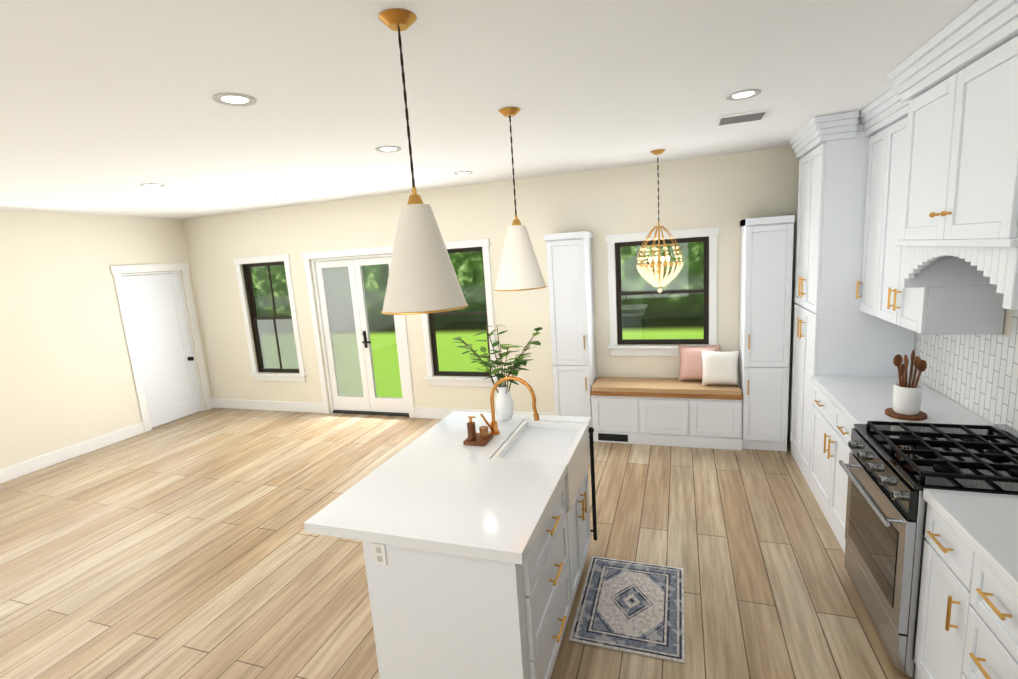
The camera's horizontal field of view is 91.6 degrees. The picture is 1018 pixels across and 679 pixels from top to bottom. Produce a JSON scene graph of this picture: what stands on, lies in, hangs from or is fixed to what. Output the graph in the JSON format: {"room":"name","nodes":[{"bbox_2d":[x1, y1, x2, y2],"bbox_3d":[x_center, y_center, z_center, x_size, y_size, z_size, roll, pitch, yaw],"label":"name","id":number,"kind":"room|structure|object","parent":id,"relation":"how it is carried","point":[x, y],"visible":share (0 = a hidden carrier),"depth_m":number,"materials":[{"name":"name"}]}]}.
{"room":"kitchen","nodes":[
{"label":"kitchen","id":0,"kind":"room"},
{"bbox_2d":[0,210,212,468],"bbox_3d":[-5.926,0.424,3.321,0.160,2.760,8.380,0,10,19],"label":"wall","id":1,"kind":"structure","parent":0,"point":[66,378],"depth_m":5.64,"materials":[{"name":"beige paint"}]},
{"bbox_2d":[0,422,144,483],"bbox_3d":[-5.920,1.805,3.040,0.016,0.140,7.300,0,10,19],"label":"baseboard","id":2,"kind":"structure","parent":1,"relation":"attached to","point":[38,463],"depth_m":5.63,"materials":[{"name":"white"}]},
{"bbox_2d":[110,263,211,431],"bbox_3d":[-4.653,0.061,6.726,0.026,2.150,1.030,0,10,19],"label":"door frame","id":3,"kind":"structure","parent":1,"relation":"attached to","point":[116,271],"depth_m":6.43,"materials":[{"name":"white wood"}]},
{"bbox_2d":[121,271,204,427],"bbox_3d":[-4.690,0.113,6.749,0.142,2.046,0.812,0,10,19],"label":"hall door","id":4,"kind":"structure","parent":1,"relation":"in","point":[159,320],"depth_m":6.74,"materials":[{"name":"white wood"}]},
{"bbox_2d":[0,408,913,678],"bbox_3d":[-1.890,1.812,2.204,8.500,0.120,8.700,0,10,19],"label":"floor","id":5,"kind":"structure","parent":0,"point":[187,547],"depth_m":3.34,"materials":[{"name":"brown wood"}]},
{"bbox_2d":[352,423,596,678],"bbox_3d":[-0.007,1.106,2.638,0.727,0.875,1.450,0,10,19],"label":"kitchen island","id":6,"kind":"object","parent":5,"relation":"on","point":[475,557],"depth_m":1.98,"materials":[{"name":"white paint"}]},
{"bbox_2d":[304,411,590,562],"bbox_3d":[-0.169,0.653,2.615,0.960,0.045,1.485,0,10,19],"label":"island countertop","id":7,"kind":"structure","parent":6,"relation":"on","point":[439,491],"depth_m":2.21,"materials":[{"name":"white stone"}]},
{"bbox_2d":[463,416,492,445],"bbox_3d":[-0.181,0.509,2.845,0.130,0.158,0.140,0,10,19],"label":"soap dispenser set","id":8,"kind":"object","parent":7,"relation":"on","point":[483,437],"visible":0.98,"depth_m":2.81,"materials":[{"name":"brown wood"}]},
{"bbox_2d":[454,325,541,419],"bbox_3d":[-0.059,0.211,3.190,0.633,0.612,0.488,0,10,19],"label":"vase","id":9,"kind":"object","parent":7,"relation":"on","point":[504,405],"visible":0.98,"depth_m":3.16,"materials":[{"name":"white ceramic"}]},
{"bbox_2d":[480,376,539,434],"bbox_3d":[0.004,0.391,2.877,0.342,0.355,0.104,0,10,19],"label":"faucet","id":10,"kind":"object","parent":7,"relation":"on","point":[493,425],"visible":0.96,"depth_m":2.89,"materials":[{"name":"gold metal"}]},
{"bbox_2d":[492,419,587,466],"bbox_3d":[0.205,0.698,2.852,0.412,0.256,0.611,0,10,19],"label":"sink","id":11,"kind":"object","parent":7,"relation":"in","point":[542,440],"depth_m":2.88,"materials":[{"name":"white ceramic"}]},
{"bbox_2d":[544,231,596,439],"bbox_3d":[0.678,-0.029,5.220,0.420,2.140,0.452,0,10,19],"label":"tall cabinet","id":12,"kind":"object","parent":5,"relation":"on","point":[570,282],"visible":0.83,"depth_m":5.03,"materials":[{"name":"white paint"}]},
{"bbox_2d":[569,556,684,663],"bbox_3d":[0.688,1.474,2.784,0.560,0.008,0.730,0,10,19],"label":"rug","id":13,"kind":"object","parent":5,"relation":"on","point":[632,607],"visible":1,"depth_m":2.71,"materials":[{"name":"blue fabric"}]},
{"bbox_2d":[591,377,742,449],"bbox_3d":[1.583,0.730,5.051,1.412,0.585,0.430,0,10,19],"label":"bench","id":14,"kind":"object","parent":5,"relation":"on","point":[667,412],"visible":0.98,"depth_m":4.87,"materials":[{"name":"white paint"}]},
{"bbox_2d":[678,344,720,380],"bbox_3d":[1.913,0.234,4.976,0.400,0.359,0.170,0,10,19],"label":"pillow","id":15,"kind":"object","parent":14,"relation":"on","point":[691,364],"visible":0.71,"depth_m":4.94,"materials":[{"name":"pink fabric"}]},
{"bbox_2d":[701,350,739,385],"bbox_3d":[2.040,0.275,4.778,0.340,0.328,0.160,0,10,19],"label":"pillow","id":16,"kind":"object","parent":14,"relation":"on","point":[720,367],"visible":1,"depth_m":4.73,"materials":[{"name":"white fabric"}]},
{"bbox_2d":[738,215,794,450],"bbox_3d":[2.384,-0.042,4.630,0.380,2.140,0.452,0,10,19],"label":"tall cabinet","id":17,"kind":"object","parent":5,"relation":"on","point":[766,271],"visible":1,"depth_m":4.46,"materials":[{"name":"white paint"}]},
{"bbox_2d":[790,111,915,487],"bbox_3d":[2.633,-0.243,3.880,0.688,2.758,0.813,0,10,19],"label":"pantry cabinet","id":18,"kind":"object","parent":5,"relation":"on","point":[837,332],"visible":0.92,"depth_m":3.59,"materials":[{"name":"white paint"}]},
{"bbox_2d":[810,386,966,552],"bbox_3d":[2.448,0.843,3.212,0.616,0.875,1.078,0,10,19],"label":"base cabinet","id":19,"kind":"object","parent":5,"relation":"on","point":[831,431],"depth_m":3.33,"materials":[{"name":"white paint"}]},
{"bbox_2d":[811,376,993,426],"bbox_3d":[2.411,0.390,3.136,0.631,0.045,1.080,0,10,19],"label":"countertop","id":20,"kind":"structure","parent":19,"relation":"on","point":[862,399],"depth_m":3.07,"materials":[{"name":"white stone"}]},
{"bbox_2d":[885,350,926,420],"bbox_3d":[2.247,0.248,2.788,0.190,0.372,0.190,0,10,19],"label":"utensil crock","id":21,"kind":"object","parent":20,"relation":"on","point":[906,402],"visible":1,"depth_m":2.76,"materials":[{"name":"white ceramic"}]},
{"bbox_2d":[839,421,1017,676],"bbox_3d":[2.093,0.968,2.368,0.738,0.962,0.756,0,10,19],"label":"range","id":22,"kind":"object","parent":5,"relation":"on","point":[893,470],"visible":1,"depth_m":2.27,"materials":[{"name":"silver metal"}]},
{"bbox_2d":[914,500,957,678],"bbox_3d":[1.976,1.111,1.838,0.616,0.875,0.349,0,10,19],"label":"base cabinet","id":23,"kind":"object","parent":5,"relation":"on","point":[937,575],"depth_m":1.98,"materials":[{"name":"white paint"}]},
{"bbox_2d":[942,540,1017,678],"bbox_3d":[1.874,1.170,1.541,0.616,0.875,0.408,0,10,19],"label":"base cabinet","id":24,"kind":"object","parent":5,"relation":"on","point":[967,624],"depth_m":1.68,"materials":[{"name":"white paint"}]},
{"bbox_2d":[923,488,1017,599],"bbox_3d":[1.883,0.691,1.600,0.631,0.045,0.700,0,10,19],"label":"countertop","id":25,"kind":"structure","parent":24,"relation":"on","point":[987,523],"depth_m":1.77,"materials":[{"name":"white stone"}]},
{"bbox_2d":[0,0,977,218],"bbox_3d":[-2.079,-1.020,1.715,8.500,0.120,8.700,0,10,19],"label":"ceiling","id":26,"kind":"structure","parent":0,"point":[108,107],"depth_m":2.34,"materials":[{"name":"white paint"}]},
{"bbox_2d":[140,183,164,186],"bbox_3d":[-3.073,-1.330,4.265,0.178,0.006,0.178,-2,10,10],"label":"recessed light","id":27,"kind":"object","parent":26,"relation":"in","point":[145,184],"depth_m":4.26,"materials":[{"name":"grey plastic"}]},
{"bbox_2d":[213,93,256,105],"bbox_3d":[-1.268,-1.109,2.290,0.178,0.006,0.178,-8,11,-25],"label":"recessed light","id":28,"kind":"object","parent":26,"relation":"in","point":[233,99],"depth_m":2.28,"materials":[{"name":"grey plastic"}]},
{"bbox_2d":[375,146,400,151],"bbox_3d":[-0.852,-1.346,3.498,0.178,0.006,0.178,-5,10,-8],"label":"recessed light","id":29,"kind":"object","parent":26,"relation":"in","point":[383,148],"depth_m":3.49,"materials":[{"name":"grey plastic"}]},
{"bbox_2d":[378,9,467,314],"bbox_3d":[-0.334,-0.582,1.706,0.311,0.962,0.311,0,10,19],"label":"pendant light","id":30,"kind":"object","parent":26,"relation":"hanging from","point":[422,278],"visible":1,"depth_m":1.67,"materials":[{"name":"white ceramic"}]},
{"bbox_2d":[454,171,472,174],"bbox_3d":[-0.436,-1.582,4.707,0.178,0.006,0.178,-8,11,-25],"label":"recessed light","id":31,"kind":"object","parent":26,"relation":"in","point":[461,172],"depth_m":4.69,"materials":[{"name":"grey plastic"}]},
{"bbox_2d":[494,107,546,290],"bbox_3d":[0.036,-0.788,2.840,0.311,0.992,0.311,0,10,19],"label":"pendant light","id":32,"kind":"object","parent":26,"relation":"hanging from","point":[519,269],"visible":1,"depth_m":2.81,"materials":[{"name":"white ceramic"}]},
{"bbox_2d":[636,149,682,292],"bbox_3d":[1.315,-1.018,4.344,0.400,1.218,0.399,0,10,19],"label":"chandelier","id":33,"kind":"object","parent":26,"relation":"hanging from","point":[654,281],"visible":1,"depth_m":4.33,"materials":[{"name":"brushed gold"},{"name":"cream painted wood beads"}]},
{"bbox_2d":[715,109,769,125],"bbox_3d":[1.530,-1.458,3.259,0.300,0.016,0.240,0,10,19],"label":"ceiling vent","id":34,"kind":"object","parent":26,"relation":"in","point":[742,117],"visible":1,"depth_m":3.22,"materials":[{"name":"white metal"}]},
{"bbox_2d":[726,89,760,100],"bbox_3d":[1.303,-1.361,2.754,0.178,0.006,0.178,-2,10,10],"label":"recessed light","id":35,"kind":"object","parent":26,"relation":"in","point":[743,94],"depth_m":2.75,"materials":[{"name":"grey plastic"}]},
{"bbox_2d":[182,147,800,435],"bbox_3d":[-0.619,-0.381,5.930,8.500,2.760,0.160,0,10,19],"label":"wall","id":36,"kind":"structure","parent":0,"point":[726,194],"depth_m":5.58,"materials":[{"name":"beige paint"}]},
{"bbox_2d":[211,398,323,412],"bbox_3d":[-3.476,0.946,7.065,2.020,0.140,0.040,0,10,19],"label":"baseboard","id":37,"kind":"structure","parent":36,"relation":"attached to","point":[216,403],"depth_m":7.05,"materials":[{"name":"white wood"}]},
{"bbox_2d":[233,254,306,381],"bbox_3d":[-3.272,-0.261,6.748,0.960,1.725,0.060,0,10,19],"label":"window frame","id":38,"kind":"structure","parent":36,"relation":"attached to","point":[285,377],"depth_m":6.75,"materials":[{"name":"white wood"}]},
{"bbox_2d":[242,261,299,372],"bbox_3d":[-3.240,-0.294,6.838,0.756,1.521,0.100,0,10,19],"label":"window unit","id":39,"kind":"structure","parent":36,"relation":"in","point":[274,344],"depth_m":6.92,"materials":[{"name":"brown metal"}]},
{"bbox_2d":[302,246,414,417],"bbox_3d":[-1.924,-0.060,6.341,1.430,2.160,0.026,0,10,19],"label":"door frame","id":40,"kind":"structure","parent":36,"relation":"attached to","point":[387,249],"depth_m":6.28,"materials":[{"name":"white wood"}]},
{"bbox_2d":[311,254,409,416],"bbox_3d":[-1.897,-0.030,6.417,1.244,2.072,0.140,0,10,19],"label":"french door","id":41,"kind":"structure","parent":36,"relation":"in","point":[340,290],"depth_m":6.47,"materials":[{"name":"glass"},{"name":"white paint"},{"name":"black metal"}]},
{"bbox_2d":[428,247,491,376],"bbox_3d":[-0.594,-0.313,5.924,0.776,1.521,0.100,0,10,19],"label":"window unit","id":42,"kind":"structure","parent":36,"relation":"in","point":[436,367],"depth_m":5.96,"materials":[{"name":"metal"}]},
{"bbox_2d":[421,238,498,386],"bbox_3d":[-0.624,-0.280,5.834,0.980,1.725,0.060,0,10,19],"label":"window frame","id":43,"kind":"structure","parent":36,"relation":"attached to","point":[484,243],"depth_m":5.80,"materials":[{"name":"white wood"}]},
{"bbox_2d":[414,407,554,418],"bbox_3d":[-0.287,0.921,5.976,1.920,0.140,0.016,0,10,19],"label":"baseboard","id":44,"kind":"structure","parent":36,"relation":"attached to","point":[420,412],"depth_m":6.17,"materials":[{"name":"white wood"}]},
{"bbox_2d":[605,227,718,355],"bbox_3d":[1.553,-0.455,5.051,1.110,1.280,0.060,0,10,19],"label":"window frame","id":45,"kind":"structure","parent":36,"relation":"attached to","point":[614,347],"depth_m":5.07,"materials":[{"name":"white wood"}]},
{"bbox_2d":[615,236,708,343],"bbox_3d":[1.584,-0.488,5.141,0.906,1.076,0.100,0,10,19],"label":"window unit","id":46,"kind":"structure","parent":36,"relation":"in","point":[620,293],"depth_m":5.13,"materials":[{"name":"brown metal"}]},
{"bbox_2d":[912,309,1011,423],"bbox_3d":[1.957,0.368,0.598,0.160,2.760,8.380,0,10,19],"label":"wall","id":47,"kind":"structure","parent":0,"point":[1007,322],"depth_m":2.52,"materials":[{"name":"beige paint"}]},
{"bbox_2d":[856,120,879,313],"bbox_3d":[2.584,-0.778,3.224,0.346,1.240,0.385,0,10,19],"label":"upper cabinet","id":48,"kind":"object","parent":47,"relation":"attached to","point":[865,296],"depth_m":3.37,"materials":[{"name":"white paint"}]},
{"bbox_2d":[868,101,1004,334],"bbox_3d":[2.445,-0.699,2.821,0.346,1.240,0.712,0,10,19],"label":"upper cabinet","id":49,"kind":"object","parent":47,"relation":"attached to","point":[964,310],"depth_m":2.89,"materials":[{"name":"white paint"}]},
{"bbox_2d":[887,0,1017,309],"bbox_3d":[2.071,-0.733,2.048,0.548,1.098,1.094,0,10,19],"label":"range hood","id":50,"kind":"object","parent":47,"relation":"attached to","point":[955,83],"visible":1,"depth_m":2.01,"materials":[{"name":"white paint"}]},
{"bbox_2d":[913,310,1017,429],"bbox_3d":[2.464,0.035,2.325,0.003,0.918,2.426,0,10,19],"label":"tile backsplash","id":51,"kind":"structure","parent":47,"relation":"attached to","point":[978,374],"depth_m":2.75,"materials":[{"name":"white tile"}]},
{"label":"outside","id":52,"kind":"structure","parent":0,"visible":0},
{"bbox_2d":[251,236,707,397],"bbox_3d":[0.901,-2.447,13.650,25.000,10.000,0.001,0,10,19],"label":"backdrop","id":53,"kind":"structure","parent":52,"point":[473,258],"depth_m":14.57,"materials":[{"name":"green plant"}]}
]}

